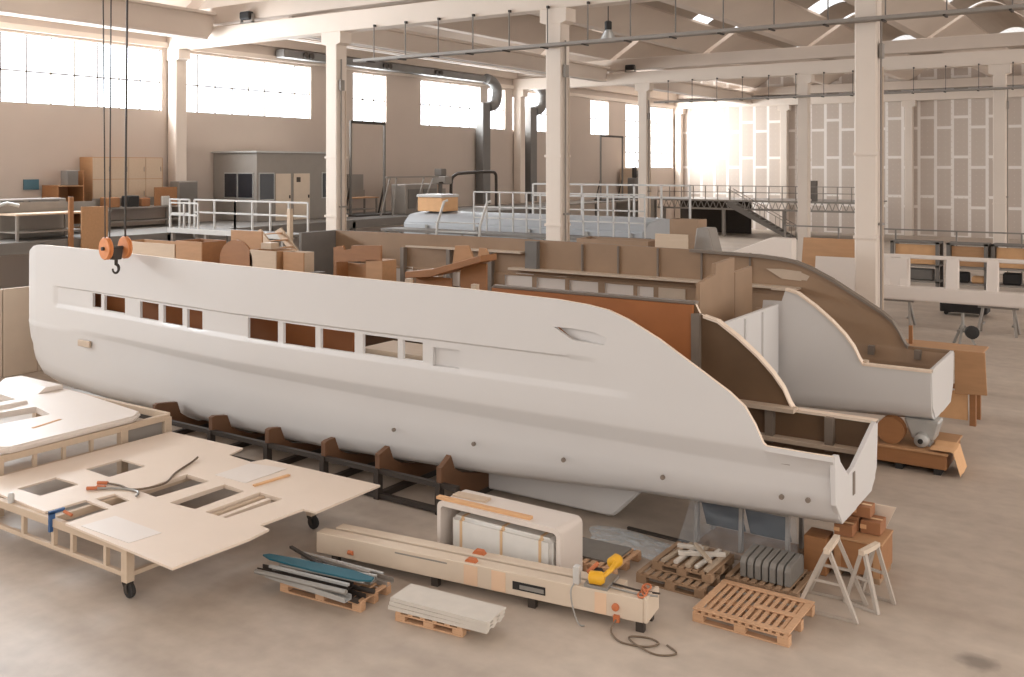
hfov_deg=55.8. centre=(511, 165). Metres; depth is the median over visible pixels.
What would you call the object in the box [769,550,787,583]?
concrete slab
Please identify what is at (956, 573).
floor
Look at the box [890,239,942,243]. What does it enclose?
shelf
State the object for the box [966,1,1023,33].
ceiling
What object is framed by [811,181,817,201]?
control box
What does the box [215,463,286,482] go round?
plywood sheet
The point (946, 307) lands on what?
trolley
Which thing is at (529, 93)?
window
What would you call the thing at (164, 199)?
box
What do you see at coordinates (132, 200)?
box
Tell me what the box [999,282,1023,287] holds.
shelf
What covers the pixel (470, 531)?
wrapped package
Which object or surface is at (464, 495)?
timber lath
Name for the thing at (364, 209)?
shelf
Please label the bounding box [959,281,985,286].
shelf
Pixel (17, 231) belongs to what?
shelf
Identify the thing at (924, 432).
drive leg
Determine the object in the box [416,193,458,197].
sheet
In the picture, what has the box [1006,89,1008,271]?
conduit
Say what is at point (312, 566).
strip
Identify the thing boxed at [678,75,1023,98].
beam
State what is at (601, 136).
frame
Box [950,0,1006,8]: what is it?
ceiling
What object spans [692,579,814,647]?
pallet
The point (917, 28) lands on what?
roof panel
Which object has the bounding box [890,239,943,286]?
storage rack
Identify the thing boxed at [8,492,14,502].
bottle
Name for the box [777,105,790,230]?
column
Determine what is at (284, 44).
beam
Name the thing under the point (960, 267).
shelf
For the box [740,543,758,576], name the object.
concrete slab
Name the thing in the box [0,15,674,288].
wall
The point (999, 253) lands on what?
storage rack
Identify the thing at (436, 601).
panel
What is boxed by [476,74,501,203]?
duct riser
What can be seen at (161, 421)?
frame
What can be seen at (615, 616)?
plug
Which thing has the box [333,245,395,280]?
box
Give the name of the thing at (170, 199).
guard rail
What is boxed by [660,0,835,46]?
roof panel
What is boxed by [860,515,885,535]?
cardboard box
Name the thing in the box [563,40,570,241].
conduit
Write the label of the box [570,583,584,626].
power cable
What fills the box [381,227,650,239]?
scaffold
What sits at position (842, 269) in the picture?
board
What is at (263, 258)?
box
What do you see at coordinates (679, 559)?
timber offcut
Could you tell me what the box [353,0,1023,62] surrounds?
cable tray
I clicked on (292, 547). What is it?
rod
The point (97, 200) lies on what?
workbench
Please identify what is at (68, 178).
case
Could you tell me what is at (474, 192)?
guard rail
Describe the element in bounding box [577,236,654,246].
box
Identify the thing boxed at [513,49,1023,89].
beam
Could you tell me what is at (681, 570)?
pallet
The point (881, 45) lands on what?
conduit
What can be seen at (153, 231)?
gallery
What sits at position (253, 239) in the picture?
plywood sheet
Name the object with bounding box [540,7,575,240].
column
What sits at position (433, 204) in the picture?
crate
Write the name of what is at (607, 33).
pendant lamp
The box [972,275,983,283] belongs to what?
stored part
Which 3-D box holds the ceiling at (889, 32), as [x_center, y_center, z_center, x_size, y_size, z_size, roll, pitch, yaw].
[22.391,-8.215,57.890,2.500,0.610,10.900,0,0,34]
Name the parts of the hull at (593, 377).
access plate, lining panel, lining panel, lining panel, frame post, frame post, lining panel, cap rail, frame post, aft panel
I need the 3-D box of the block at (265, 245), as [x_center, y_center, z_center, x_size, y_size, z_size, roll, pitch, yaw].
[-6.117,2.015,24.452,0.340,0.160,0.300,0,0,28]
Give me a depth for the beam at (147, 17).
37.48 m
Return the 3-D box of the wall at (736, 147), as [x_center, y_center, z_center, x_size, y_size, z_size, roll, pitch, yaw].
[36.788,-1.400,73.520,52.800,13.800,0.300,0,0,34]
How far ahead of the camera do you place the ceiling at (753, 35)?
61.77 m
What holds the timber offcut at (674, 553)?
on the pallet at (681, 570)
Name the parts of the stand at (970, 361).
brace panel, panel, leg, leg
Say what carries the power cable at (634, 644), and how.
on the floor
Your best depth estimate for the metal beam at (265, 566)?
12.30 m
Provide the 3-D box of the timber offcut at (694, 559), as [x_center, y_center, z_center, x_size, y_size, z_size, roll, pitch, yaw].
[2.471,5.215,12.912,0.070,0.045,0.720,0,0,31]
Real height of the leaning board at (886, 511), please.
0.800 m
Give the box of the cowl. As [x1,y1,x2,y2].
[694,227,721,250]
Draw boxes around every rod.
[269,564,349,586]
[279,563,364,583]
[289,545,322,563]
[303,551,370,572]
[308,552,383,574]
[361,572,376,576]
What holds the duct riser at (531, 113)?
attached to the wall at (38, 141)
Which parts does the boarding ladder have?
rail, rail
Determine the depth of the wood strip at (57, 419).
16.61 m
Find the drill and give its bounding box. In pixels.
[432,169,452,193]
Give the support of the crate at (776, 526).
on the floor
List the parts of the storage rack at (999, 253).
post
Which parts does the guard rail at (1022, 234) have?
rail, post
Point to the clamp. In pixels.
(51, 514)
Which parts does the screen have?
panel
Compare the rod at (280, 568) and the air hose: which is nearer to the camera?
the rod at (280, 568)
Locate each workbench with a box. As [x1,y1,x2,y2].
[0,198,65,238]
[0,201,80,241]
[66,201,111,233]
[92,197,181,224]
[347,190,378,213]
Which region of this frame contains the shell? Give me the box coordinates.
[437,490,582,570]
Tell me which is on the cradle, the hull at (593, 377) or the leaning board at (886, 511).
the hull at (593, 377)
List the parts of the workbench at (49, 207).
leg, leg, rail, leg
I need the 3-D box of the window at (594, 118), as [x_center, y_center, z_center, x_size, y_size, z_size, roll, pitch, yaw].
[6.743,-3.765,75.851,0.060,2.730,2.960,0,0,34]
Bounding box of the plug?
[613,614,619,622]
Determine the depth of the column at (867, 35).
26.12 m
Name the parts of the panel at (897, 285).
corner panel, rail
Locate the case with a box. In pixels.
[61,171,77,185]
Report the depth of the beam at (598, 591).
12.31 m
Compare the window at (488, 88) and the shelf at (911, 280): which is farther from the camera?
the window at (488, 88)
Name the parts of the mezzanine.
post, panel, post, post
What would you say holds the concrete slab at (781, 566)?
on the pallet at (800, 584)
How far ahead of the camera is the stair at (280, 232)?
29.20 m
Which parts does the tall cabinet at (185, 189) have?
door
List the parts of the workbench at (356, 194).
rail, leg, leg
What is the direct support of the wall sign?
attached to the wall at (38, 141)
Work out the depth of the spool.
17.76 m
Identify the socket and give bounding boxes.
[611,603,618,611]
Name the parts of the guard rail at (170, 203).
post, rail, rail, post, post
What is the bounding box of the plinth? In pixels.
[617,200,653,217]
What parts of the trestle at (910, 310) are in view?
leg, leg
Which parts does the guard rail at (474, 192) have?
post, post, post, post, post, post, rail, rail, rail, post, post, post, post, post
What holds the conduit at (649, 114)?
attached to the column at (644, 89)
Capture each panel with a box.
[0,376,139,453]
[0,432,379,569]
[186,0,545,53]
[220,240,251,266]
[289,14,609,81]
[344,0,632,59]
[388,605,503,633]
[389,601,504,629]
[390,584,505,626]
[531,3,728,53]
[610,41,770,87]
[655,233,687,248]
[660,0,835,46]
[701,33,843,83]
[734,237,795,259]
[843,0,959,38]
[884,253,1023,308]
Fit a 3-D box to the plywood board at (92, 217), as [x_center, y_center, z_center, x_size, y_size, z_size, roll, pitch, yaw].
[-14.488,3.450,33.558,0.050,4.100,1.000,0,0,34]
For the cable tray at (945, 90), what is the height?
1.420 m
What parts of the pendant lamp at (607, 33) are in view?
lamp shade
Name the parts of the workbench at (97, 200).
rail, leg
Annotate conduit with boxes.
[339,59,347,229]
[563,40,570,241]
[647,100,651,216]
[878,21,884,309]
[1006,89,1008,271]
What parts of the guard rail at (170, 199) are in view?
post, post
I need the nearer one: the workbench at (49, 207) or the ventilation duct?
the workbench at (49, 207)
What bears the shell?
on the floor
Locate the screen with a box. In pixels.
[0,286,41,377]
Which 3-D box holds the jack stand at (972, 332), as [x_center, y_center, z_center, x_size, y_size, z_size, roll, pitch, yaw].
[13.928,5.017,29.664,0.605,0.994,0.786,0,0,10]
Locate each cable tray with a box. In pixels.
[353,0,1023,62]
[653,62,1023,103]
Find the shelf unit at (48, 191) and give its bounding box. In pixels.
[42,171,83,228]
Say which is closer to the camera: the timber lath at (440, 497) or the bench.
the timber lath at (440, 497)
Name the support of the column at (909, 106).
on the floor
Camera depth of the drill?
53.10 m
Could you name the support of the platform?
on the floor
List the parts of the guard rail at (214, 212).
post, post, post, rail, rail, post, post, post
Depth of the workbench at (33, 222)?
33.80 m
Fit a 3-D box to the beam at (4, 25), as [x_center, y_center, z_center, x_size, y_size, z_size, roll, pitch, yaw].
[-5.949,-5.335,56.549,0.120,0.230,75.300,0,0,34]
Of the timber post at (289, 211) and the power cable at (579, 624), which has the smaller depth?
the power cable at (579, 624)
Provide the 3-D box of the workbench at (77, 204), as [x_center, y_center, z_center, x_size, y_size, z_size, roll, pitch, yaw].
[-16.276,1.925,36.503,1.100,1.150,1.900,0,0,34]
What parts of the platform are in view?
post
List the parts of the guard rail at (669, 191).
rail, rail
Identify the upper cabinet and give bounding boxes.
[80,157,162,200]
[347,174,362,189]
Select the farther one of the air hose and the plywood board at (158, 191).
the plywood board at (158, 191)
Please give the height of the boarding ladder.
4.249 m
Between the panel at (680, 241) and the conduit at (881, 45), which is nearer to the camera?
the conduit at (881, 45)
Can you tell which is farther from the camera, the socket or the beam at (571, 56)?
the beam at (571, 56)
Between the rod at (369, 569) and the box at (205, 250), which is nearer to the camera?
the rod at (369, 569)
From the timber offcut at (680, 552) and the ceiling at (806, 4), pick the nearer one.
the timber offcut at (680, 552)
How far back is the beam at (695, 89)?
74.17 m
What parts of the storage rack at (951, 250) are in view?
post, post, post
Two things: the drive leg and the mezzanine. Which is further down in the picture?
the drive leg
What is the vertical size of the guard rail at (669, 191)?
1.130 m
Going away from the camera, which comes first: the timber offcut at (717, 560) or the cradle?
the timber offcut at (717, 560)
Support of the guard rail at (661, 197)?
on the floor
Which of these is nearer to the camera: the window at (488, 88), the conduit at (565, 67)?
the conduit at (565, 67)
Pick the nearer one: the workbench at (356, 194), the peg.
the peg
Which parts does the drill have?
motor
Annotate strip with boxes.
[32,419,61,427]
[263,554,373,581]
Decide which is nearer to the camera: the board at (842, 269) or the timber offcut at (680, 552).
the timber offcut at (680, 552)
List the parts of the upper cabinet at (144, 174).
door, door, door, door, door, door, door, door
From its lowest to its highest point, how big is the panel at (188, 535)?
0.140 m
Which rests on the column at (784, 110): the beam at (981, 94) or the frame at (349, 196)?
the beam at (981, 94)
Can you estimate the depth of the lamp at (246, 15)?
39.59 m
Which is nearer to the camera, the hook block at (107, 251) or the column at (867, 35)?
the hook block at (107, 251)
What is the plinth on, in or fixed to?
on the floor
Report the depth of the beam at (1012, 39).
54.45 m
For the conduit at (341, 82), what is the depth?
37.14 m
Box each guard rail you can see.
[169,198,190,227]
[169,202,198,228]
[194,199,308,231]
[473,191,645,237]
[532,183,690,218]
[658,185,854,201]
[784,225,1023,283]
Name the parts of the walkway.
post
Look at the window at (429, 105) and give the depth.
60.03 m
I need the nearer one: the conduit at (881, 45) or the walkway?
the conduit at (881, 45)
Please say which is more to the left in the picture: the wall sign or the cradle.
the wall sign
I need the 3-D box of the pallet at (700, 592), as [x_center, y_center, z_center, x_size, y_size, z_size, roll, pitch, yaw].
[2.308,5.430,12.919,0.960,0.140,0.970,0,0,34]
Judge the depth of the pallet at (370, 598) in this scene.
12.22 m
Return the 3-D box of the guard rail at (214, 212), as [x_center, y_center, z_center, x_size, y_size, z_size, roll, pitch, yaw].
[-9.650,1.805,35.431,6.160,1.090,0.060,0,0,34]
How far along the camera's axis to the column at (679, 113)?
87.18 m
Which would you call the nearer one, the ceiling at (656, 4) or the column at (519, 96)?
the ceiling at (656, 4)
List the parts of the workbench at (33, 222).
arm, hood panel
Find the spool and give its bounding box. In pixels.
[878,415,906,443]
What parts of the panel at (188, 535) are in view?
opening frame, opening frame, opening frame, opening frame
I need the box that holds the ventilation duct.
[276,49,486,81]
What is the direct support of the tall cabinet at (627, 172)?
on the floor
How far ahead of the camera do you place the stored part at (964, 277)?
42.33 m
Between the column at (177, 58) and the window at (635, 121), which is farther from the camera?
the window at (635, 121)
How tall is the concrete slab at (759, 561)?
0.270 m
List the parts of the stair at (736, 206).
handrail, handrail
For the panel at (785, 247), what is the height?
0.970 m
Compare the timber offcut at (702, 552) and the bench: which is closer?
the timber offcut at (702, 552)
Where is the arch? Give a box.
[449,170,497,206]
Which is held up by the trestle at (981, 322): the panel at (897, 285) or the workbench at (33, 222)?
the panel at (897, 285)
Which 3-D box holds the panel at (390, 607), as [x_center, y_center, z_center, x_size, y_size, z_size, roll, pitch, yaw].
[-0.797,5.353,11.612,1.360,0.045,0.440,0,0,27]
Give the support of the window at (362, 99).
in the wall at (38, 141)
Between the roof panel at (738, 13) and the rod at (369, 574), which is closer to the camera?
the rod at (369, 574)
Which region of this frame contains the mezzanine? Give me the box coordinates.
[657,197,886,236]
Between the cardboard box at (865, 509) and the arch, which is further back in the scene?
the arch
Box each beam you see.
[0,0,216,39]
[0,22,674,107]
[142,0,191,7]
[167,0,660,48]
[199,0,425,25]
[213,25,679,100]
[317,524,659,632]
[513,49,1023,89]
[517,32,1023,76]
[540,50,700,82]
[609,71,753,103]
[674,89,1023,108]
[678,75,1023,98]
[802,24,925,80]
[918,15,1014,76]
[1003,0,1023,15]
[1014,11,1023,21]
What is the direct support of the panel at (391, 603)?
on the panel at (390, 607)
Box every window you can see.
[0,32,159,110]
[187,54,308,118]
[353,73,384,121]
[421,81,478,127]
[488,88,503,129]
[513,93,545,131]
[591,100,606,134]
[626,104,670,167]
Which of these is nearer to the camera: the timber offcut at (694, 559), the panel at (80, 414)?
the timber offcut at (694, 559)
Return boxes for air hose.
[86,456,198,496]
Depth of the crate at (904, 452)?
17.53 m
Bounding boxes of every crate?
[418,197,457,211]
[694,501,803,560]
[877,427,961,475]
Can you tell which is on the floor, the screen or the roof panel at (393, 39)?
the screen
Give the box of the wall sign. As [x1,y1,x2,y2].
[23,179,38,189]
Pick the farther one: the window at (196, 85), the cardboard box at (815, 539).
the window at (196, 85)
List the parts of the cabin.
pane, pane, pane, door, door, pane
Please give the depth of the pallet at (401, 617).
11.48 m
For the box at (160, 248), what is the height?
0.820 m
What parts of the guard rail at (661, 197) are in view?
post, post, post, rail, rail, post, post, post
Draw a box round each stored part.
[910,267,934,280]
[959,271,969,282]
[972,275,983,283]
[1003,272,1021,285]
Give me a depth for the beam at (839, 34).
56.72 m
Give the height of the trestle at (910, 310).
0.945 m
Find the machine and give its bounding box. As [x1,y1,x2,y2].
[391,184,437,214]
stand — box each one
[380,176,438,216]
[906,339,988,426]
[953,313,979,344]
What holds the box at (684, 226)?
on the platform
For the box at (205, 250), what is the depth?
25.33 m
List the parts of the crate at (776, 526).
panel, board, rail, panel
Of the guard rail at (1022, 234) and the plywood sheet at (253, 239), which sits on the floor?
the guard rail at (1022, 234)
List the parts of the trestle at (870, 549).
leg, leg, leg, leg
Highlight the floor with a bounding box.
[0,229,1023,676]
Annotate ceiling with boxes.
[641,1,697,18]
[708,19,735,28]
[737,32,796,47]
[788,0,819,8]
[820,2,854,19]
[842,14,907,40]
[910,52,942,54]
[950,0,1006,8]
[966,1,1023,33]
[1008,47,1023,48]
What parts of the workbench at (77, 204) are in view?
rail, leg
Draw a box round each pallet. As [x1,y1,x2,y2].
[280,571,390,612]
[395,611,470,637]
[583,539,640,574]
[636,548,731,598]
[652,541,733,583]
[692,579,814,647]
[725,562,812,597]
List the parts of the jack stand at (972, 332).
leg, leg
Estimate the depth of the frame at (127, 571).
13.27 m
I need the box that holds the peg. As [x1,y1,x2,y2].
[909,325,912,343]
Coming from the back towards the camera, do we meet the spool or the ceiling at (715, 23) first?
the ceiling at (715, 23)
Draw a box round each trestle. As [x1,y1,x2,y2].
[795,534,868,624]
[843,541,895,614]
[884,299,915,325]
[977,305,1020,337]
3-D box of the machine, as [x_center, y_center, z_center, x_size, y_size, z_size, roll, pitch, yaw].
[-5.111,1.725,51.050,1.040,1.550,2.700,0,0,34]
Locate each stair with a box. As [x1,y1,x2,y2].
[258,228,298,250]
[727,189,797,240]
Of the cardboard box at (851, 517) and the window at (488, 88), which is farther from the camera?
the window at (488, 88)
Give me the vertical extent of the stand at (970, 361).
1.600 m
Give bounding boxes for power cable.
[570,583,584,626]
[610,619,676,656]
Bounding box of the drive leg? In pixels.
[905,417,942,447]
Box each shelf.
[0,228,80,233]
[111,218,178,222]
[347,208,376,210]
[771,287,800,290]
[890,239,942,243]
[910,264,942,267]
[910,279,943,282]
[946,241,990,245]
[959,266,986,269]
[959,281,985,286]
[993,243,1023,247]
[999,268,1023,271]
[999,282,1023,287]
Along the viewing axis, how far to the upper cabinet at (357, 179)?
52.41 m
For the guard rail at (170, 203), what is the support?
on the walkway
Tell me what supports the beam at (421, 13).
on the column at (336, 43)
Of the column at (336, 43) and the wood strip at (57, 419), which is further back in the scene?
the column at (336, 43)
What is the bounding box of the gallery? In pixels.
[0,204,545,255]
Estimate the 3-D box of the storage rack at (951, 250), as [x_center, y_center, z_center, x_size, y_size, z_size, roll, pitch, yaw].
[20.088,4.440,42.517,1.640,2.120,1.140,0,0,34]
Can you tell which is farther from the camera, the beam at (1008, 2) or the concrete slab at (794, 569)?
the beam at (1008, 2)
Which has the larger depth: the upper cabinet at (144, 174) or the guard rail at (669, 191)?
the guard rail at (669, 191)
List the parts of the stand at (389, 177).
leg, leg, leg, leg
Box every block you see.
[99,0,132,273]
[261,242,278,248]
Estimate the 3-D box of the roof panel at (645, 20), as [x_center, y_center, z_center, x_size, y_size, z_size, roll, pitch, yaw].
[3.723,-7.360,46.931,3.900,1.220,26.900,0,0,34]
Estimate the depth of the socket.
11.49 m
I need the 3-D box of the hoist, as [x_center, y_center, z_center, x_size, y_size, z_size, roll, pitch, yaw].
[9.483,1.300,73.832,0.900,2.400,1.200,0,0,34]
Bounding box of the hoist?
[628,167,637,198]
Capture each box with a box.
[100,197,119,207]
[122,195,138,206]
[131,239,175,257]
[139,197,149,205]
[161,196,169,205]
[176,239,225,262]
[250,248,296,269]
[283,250,313,271]
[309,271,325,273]
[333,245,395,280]
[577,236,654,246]
[670,218,706,248]
[804,527,832,575]
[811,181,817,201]
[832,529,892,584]
[834,519,856,536]
[847,515,862,530]
[851,501,874,518]
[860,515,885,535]
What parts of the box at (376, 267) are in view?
panel, panel, panel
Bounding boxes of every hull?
[29,230,953,523]
[404,211,669,241]
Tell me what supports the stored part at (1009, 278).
on the storage rack at (999, 253)
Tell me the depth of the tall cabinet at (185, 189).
42.05 m
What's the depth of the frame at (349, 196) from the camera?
48.32 m
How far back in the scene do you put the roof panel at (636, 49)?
64.75 m
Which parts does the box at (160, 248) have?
panel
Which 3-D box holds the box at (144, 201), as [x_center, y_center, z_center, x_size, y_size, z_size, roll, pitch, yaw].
[-15.143,1.475,39.717,0.400,0.350,0.400,0,0,34]
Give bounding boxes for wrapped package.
[453,511,555,565]
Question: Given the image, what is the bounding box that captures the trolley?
[940,303,989,315]
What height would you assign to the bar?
0.040 m
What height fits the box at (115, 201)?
0.400 m
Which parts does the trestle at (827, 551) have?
leg, leg, leg, leg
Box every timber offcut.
[661,542,692,561]
[674,544,701,563]
[677,543,703,549]
[678,550,725,556]
[685,546,708,567]
[694,542,711,563]
[694,548,721,568]
[704,551,729,572]
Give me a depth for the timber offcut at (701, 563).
12.68 m
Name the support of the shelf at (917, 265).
attached to the storage rack at (915, 249)
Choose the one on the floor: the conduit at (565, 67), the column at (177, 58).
the column at (177, 58)
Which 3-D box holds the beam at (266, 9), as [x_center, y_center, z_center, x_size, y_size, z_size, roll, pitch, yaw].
[6.728,-6.400,28.432,52.500,0.700,0.520,0,0,34]
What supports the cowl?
on the platform
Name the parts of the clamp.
handle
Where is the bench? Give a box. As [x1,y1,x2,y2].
[405,245,496,290]
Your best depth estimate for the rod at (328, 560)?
12.64 m
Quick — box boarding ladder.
[435,199,490,236]
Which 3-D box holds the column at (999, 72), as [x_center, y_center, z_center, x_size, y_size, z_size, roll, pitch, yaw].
[24.877,0.175,49.299,1.000,10.650,0.640,0,0,34]
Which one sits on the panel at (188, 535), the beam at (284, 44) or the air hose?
the air hose
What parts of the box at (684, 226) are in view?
panel, panel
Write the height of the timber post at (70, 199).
4.450 m
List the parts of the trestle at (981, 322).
leg, leg, leg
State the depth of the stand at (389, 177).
48.64 m
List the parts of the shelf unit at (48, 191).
panel, panel, shelf, panel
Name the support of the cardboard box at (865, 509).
on the cardboard box at (851, 517)
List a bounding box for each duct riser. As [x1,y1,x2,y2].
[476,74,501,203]
[525,89,545,201]
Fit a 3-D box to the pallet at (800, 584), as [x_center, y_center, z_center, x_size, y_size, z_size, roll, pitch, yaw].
[3.403,5.430,12.721,0.960,0.140,0.800,0,0,34]
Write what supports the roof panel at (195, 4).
on the beam at (266, 9)
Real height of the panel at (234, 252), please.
1.020 m
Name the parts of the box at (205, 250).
panel, panel, panel, panel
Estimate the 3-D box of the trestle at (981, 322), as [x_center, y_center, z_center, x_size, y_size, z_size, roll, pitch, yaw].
[15.869,5.043,31.560,1.225,0.945,0.880,0,0,34]
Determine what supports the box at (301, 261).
on the work platform
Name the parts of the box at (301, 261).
panel, panel, panel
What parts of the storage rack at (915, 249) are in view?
post, post, post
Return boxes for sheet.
[81,516,160,542]
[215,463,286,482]
[231,230,262,248]
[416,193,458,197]
[930,440,966,476]
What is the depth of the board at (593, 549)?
13.48 m
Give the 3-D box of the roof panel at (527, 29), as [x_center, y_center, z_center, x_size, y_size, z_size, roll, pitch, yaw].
[-1.468,-7.360,50.413,3.900,1.220,26.900,0,0,34]
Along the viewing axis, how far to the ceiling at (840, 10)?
51.58 m
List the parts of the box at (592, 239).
panel, panel, panel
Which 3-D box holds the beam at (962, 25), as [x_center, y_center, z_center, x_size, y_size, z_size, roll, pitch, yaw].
[29.241,-7.360,62.447,3.900,1.220,26.100,0,0,34]
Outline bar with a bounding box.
[627,526,693,544]
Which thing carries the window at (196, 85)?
in the wall at (38, 141)
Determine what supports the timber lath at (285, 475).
on the panel at (188, 535)
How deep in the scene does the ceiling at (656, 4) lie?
49.76 m
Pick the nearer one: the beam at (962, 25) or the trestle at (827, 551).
the trestle at (827, 551)
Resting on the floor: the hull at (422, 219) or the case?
the hull at (422, 219)
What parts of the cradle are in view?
post, post, rail, post, rail, post, post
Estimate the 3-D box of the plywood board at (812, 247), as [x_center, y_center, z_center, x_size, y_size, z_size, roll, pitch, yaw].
[9.700,3.875,29.677,1.750,3.250,0.900,0,0,34]
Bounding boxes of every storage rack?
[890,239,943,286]
[946,241,990,289]
[991,243,1023,287]
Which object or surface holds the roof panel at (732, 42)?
on the beam at (1018, 79)
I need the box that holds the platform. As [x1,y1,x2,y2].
[508,198,659,217]
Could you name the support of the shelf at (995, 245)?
attached to the storage rack at (999, 253)
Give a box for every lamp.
[240,11,253,23]
[601,6,614,38]
[625,64,635,72]
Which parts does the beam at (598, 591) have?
knob, slot plate, slot plate, stop post, motor, carriage plate, motor arm, motor, rod, rod, plate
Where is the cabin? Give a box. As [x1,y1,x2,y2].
[211,151,325,221]
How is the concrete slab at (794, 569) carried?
on the pallet at (800, 584)
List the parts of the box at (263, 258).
panel, panel, panel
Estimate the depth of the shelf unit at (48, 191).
38.15 m
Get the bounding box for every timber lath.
[253,474,289,486]
[436,495,532,520]
[453,491,490,502]
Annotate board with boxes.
[81,206,107,249]
[154,187,176,205]
[583,537,630,562]
[802,237,854,266]
[815,256,854,290]
[874,503,895,526]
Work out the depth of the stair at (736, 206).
73.06 m
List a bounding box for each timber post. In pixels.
[68,197,73,246]
[287,209,292,248]
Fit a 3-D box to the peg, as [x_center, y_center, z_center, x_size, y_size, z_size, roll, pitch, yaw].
[8.807,3.720,21.354,0.080,0.400,0.080,0,0,34]
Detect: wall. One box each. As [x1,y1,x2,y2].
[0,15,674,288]
[680,64,1023,239]
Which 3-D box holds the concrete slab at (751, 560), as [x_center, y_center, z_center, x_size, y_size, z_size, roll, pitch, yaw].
[3.249,5.225,12.800,0.080,0.270,0.560,0,0,34]
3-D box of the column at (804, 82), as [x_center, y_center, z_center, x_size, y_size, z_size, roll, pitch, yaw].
[16.572,0.175,54.869,1.000,10.650,0.640,0,0,34]
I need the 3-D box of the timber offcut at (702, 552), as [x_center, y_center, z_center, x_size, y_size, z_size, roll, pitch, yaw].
[2.526,5.125,12.815,0.050,0.045,0.600,0,0,-8]
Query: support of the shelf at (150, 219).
attached to the workbench at (97, 200)
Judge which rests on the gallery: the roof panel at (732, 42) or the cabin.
the cabin
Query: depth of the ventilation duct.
53.92 m
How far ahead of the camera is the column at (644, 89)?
60.18 m
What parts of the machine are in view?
door, door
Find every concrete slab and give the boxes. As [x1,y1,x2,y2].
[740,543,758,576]
[747,545,766,578]
[755,547,773,579]
[762,548,780,581]
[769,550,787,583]
[777,551,794,585]
[784,553,803,587]
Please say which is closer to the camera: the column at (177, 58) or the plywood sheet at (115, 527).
the plywood sheet at (115, 527)
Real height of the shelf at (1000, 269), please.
0.080 m
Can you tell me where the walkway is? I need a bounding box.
[167,227,298,248]
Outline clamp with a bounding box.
[48,507,72,532]
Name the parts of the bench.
panel, panel, panel, panel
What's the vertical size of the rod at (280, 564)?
0.036 m
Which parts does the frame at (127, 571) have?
rail, rail, cross rail, leg, rail, cross rail, leg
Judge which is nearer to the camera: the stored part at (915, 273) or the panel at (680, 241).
the panel at (680, 241)
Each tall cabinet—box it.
[170,181,197,223]
[620,168,637,195]
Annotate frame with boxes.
[0,391,171,516]
[0,478,318,597]
[347,120,391,216]
[594,135,627,200]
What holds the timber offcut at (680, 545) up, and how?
on the timber offcut at (694, 559)
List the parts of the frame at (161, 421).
leg, leg, rail, rail, rail, leg, panel, leg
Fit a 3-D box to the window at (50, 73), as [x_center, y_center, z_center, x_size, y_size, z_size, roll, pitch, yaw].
[-24.798,-3.765,28.824,0.060,2.730,33.310,0,0,34]
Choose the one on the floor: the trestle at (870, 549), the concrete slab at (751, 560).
the trestle at (870, 549)
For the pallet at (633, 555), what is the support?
on the floor
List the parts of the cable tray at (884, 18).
hanger rod, hanger rod, hanger rod, hanger rod, hanger rod, hanger rod, hanger rod, hanger rod, hanger rod, hanger rod, hanger rod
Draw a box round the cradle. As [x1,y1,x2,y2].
[139,401,493,514]
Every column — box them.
[166,48,189,222]
[321,31,350,230]
[513,90,527,202]
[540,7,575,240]
[635,83,653,216]
[674,109,685,217]
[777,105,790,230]
[794,74,814,261]
[853,0,881,307]
[902,100,916,235]
[988,64,1011,274]
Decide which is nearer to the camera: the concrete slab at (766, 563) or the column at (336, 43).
the concrete slab at (766, 563)
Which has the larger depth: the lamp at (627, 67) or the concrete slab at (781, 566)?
the lamp at (627, 67)
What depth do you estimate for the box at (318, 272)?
23.27 m

